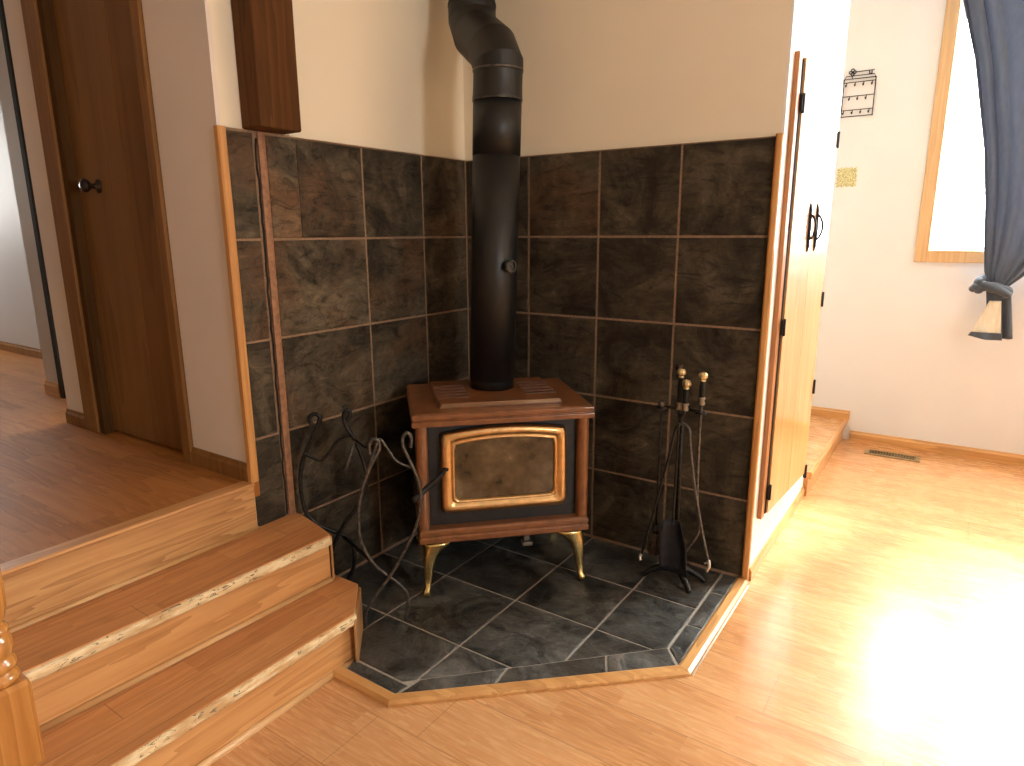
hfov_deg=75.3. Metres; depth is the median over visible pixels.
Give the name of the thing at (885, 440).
baseboard
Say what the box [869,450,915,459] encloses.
grille
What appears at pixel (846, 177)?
plaque
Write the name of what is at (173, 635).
staircase
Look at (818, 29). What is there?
wall
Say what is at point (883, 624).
floor
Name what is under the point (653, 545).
brush
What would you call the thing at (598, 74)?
wall
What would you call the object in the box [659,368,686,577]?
shovel
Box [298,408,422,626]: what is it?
rack
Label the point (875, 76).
key rack
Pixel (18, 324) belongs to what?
wall
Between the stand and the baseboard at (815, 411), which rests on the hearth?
the stand
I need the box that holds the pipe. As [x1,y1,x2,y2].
[448,0,523,390]
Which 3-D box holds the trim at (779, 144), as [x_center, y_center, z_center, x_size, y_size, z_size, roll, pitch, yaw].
[0.853,-0.029,2.270,0.022,1.558,0.024,8,15,33]
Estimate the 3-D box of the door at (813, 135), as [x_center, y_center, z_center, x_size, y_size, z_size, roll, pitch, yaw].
[1.093,-0.321,2.494,0.074,1.595,0.609,9,16,36]
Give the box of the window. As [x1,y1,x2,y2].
[914,0,983,262]
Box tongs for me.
[638,379,710,572]
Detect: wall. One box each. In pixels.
[0,24,57,382]
[0,103,40,348]
[3,0,245,462]
[208,0,468,576]
[463,0,791,577]
[750,0,849,565]
[811,0,1023,454]
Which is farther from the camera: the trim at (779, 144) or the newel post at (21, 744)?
the trim at (779, 144)
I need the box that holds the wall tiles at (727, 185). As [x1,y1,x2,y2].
[466,137,775,575]
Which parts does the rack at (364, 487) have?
rail, rail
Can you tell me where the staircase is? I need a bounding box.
[0,481,362,765]
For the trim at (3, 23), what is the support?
attached to the wall at (6, 100)
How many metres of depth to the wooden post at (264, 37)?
1.90 m
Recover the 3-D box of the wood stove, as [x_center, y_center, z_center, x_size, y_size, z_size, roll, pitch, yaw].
[-0.064,0.367,2.470,0.641,0.684,0.570,-3,13,-11]
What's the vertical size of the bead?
0.006 m
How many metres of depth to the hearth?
2.18 m
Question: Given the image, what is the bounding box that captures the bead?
[691,585,748,675]
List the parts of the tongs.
tong leg, tong leg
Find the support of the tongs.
hanging from the stand
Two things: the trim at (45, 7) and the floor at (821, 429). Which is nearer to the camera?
the trim at (45, 7)
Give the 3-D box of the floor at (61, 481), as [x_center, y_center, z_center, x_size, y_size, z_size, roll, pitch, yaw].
[-3.579,0.329,2.239,4.700,0.050,4.250,8,15,33]
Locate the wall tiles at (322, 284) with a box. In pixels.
[226,130,468,574]
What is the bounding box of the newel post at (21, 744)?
[0,568,44,765]
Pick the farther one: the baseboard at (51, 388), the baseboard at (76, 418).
the baseboard at (51, 388)
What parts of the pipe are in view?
damper knob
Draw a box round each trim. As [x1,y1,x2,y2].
[0,0,65,397]
[20,0,192,463]
[37,0,193,446]
[213,125,258,482]
[256,132,295,513]
[286,135,775,160]
[741,133,784,580]
[805,420,846,495]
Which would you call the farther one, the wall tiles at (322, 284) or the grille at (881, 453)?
the grille at (881, 453)
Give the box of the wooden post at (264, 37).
[231,0,300,134]
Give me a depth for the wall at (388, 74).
2.33 m
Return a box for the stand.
[642,363,706,592]
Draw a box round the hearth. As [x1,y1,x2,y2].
[333,533,748,707]
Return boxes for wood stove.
[406,377,594,596]
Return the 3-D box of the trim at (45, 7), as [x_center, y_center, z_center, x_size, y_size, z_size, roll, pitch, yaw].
[-1.349,-0.766,2.279,0.659,2.041,0.089,8,15,33]
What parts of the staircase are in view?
trim, trim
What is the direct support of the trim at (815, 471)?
attached to the wall at (818, 29)
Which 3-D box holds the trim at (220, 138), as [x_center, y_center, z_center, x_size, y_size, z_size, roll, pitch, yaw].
[-0.826,-0.207,1.999,0.022,1.069,0.027,8,15,33]
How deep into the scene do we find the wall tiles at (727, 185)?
2.47 m
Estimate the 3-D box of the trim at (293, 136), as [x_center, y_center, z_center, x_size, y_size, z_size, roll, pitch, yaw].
[0.072,-0.779,2.089,1.254,0.004,0.910,8,15,33]
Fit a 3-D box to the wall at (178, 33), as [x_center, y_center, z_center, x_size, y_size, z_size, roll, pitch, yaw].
[-1.164,-0.676,2.542,1.250,2.720,0.681,8,15,33]
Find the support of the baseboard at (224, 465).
attached to the wall at (178, 33)
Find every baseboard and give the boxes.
[0,341,42,358]
[44,380,59,397]
[65,409,85,428]
[191,447,247,481]
[749,486,804,580]
[811,406,849,419]
[849,430,1023,466]
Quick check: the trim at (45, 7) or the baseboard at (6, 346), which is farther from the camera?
the baseboard at (6, 346)
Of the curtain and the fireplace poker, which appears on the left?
the fireplace poker
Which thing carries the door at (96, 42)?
in the wall at (178, 33)
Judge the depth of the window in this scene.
3.56 m
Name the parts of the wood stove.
panel, door handle, leg, raised panel, plate, door, gold frame, glass pane, leg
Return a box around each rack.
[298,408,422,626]
[840,68,876,117]
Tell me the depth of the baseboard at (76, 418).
2.74 m
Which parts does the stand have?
rod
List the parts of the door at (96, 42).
knob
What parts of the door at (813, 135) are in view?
door, door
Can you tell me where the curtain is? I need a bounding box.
[963,0,1023,340]
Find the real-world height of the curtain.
1.924 m
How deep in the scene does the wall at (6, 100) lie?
3.08 m
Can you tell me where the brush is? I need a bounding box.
[647,400,664,556]
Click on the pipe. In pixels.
(492, 50)
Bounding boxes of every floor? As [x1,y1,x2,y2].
[0,350,259,563]
[210,439,1023,765]
[803,415,842,495]
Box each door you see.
[52,0,182,450]
[757,51,842,519]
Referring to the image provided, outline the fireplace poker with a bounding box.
[686,372,707,552]
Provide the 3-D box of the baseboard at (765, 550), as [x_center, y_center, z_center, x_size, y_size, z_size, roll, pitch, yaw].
[1.145,0.615,2.830,0.010,0.050,0.963,8,15,33]
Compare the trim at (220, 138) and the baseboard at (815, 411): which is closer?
the trim at (220, 138)
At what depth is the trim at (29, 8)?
2.35 m
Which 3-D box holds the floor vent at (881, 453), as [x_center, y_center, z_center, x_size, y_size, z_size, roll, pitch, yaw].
[2.175,0.413,3.795,0.276,0.006,0.105,8,15,33]
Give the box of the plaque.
[835,167,857,187]
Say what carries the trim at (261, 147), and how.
attached to the wall at (388, 74)
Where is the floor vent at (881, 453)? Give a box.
[864,448,920,462]
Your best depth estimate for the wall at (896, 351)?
3.74 m

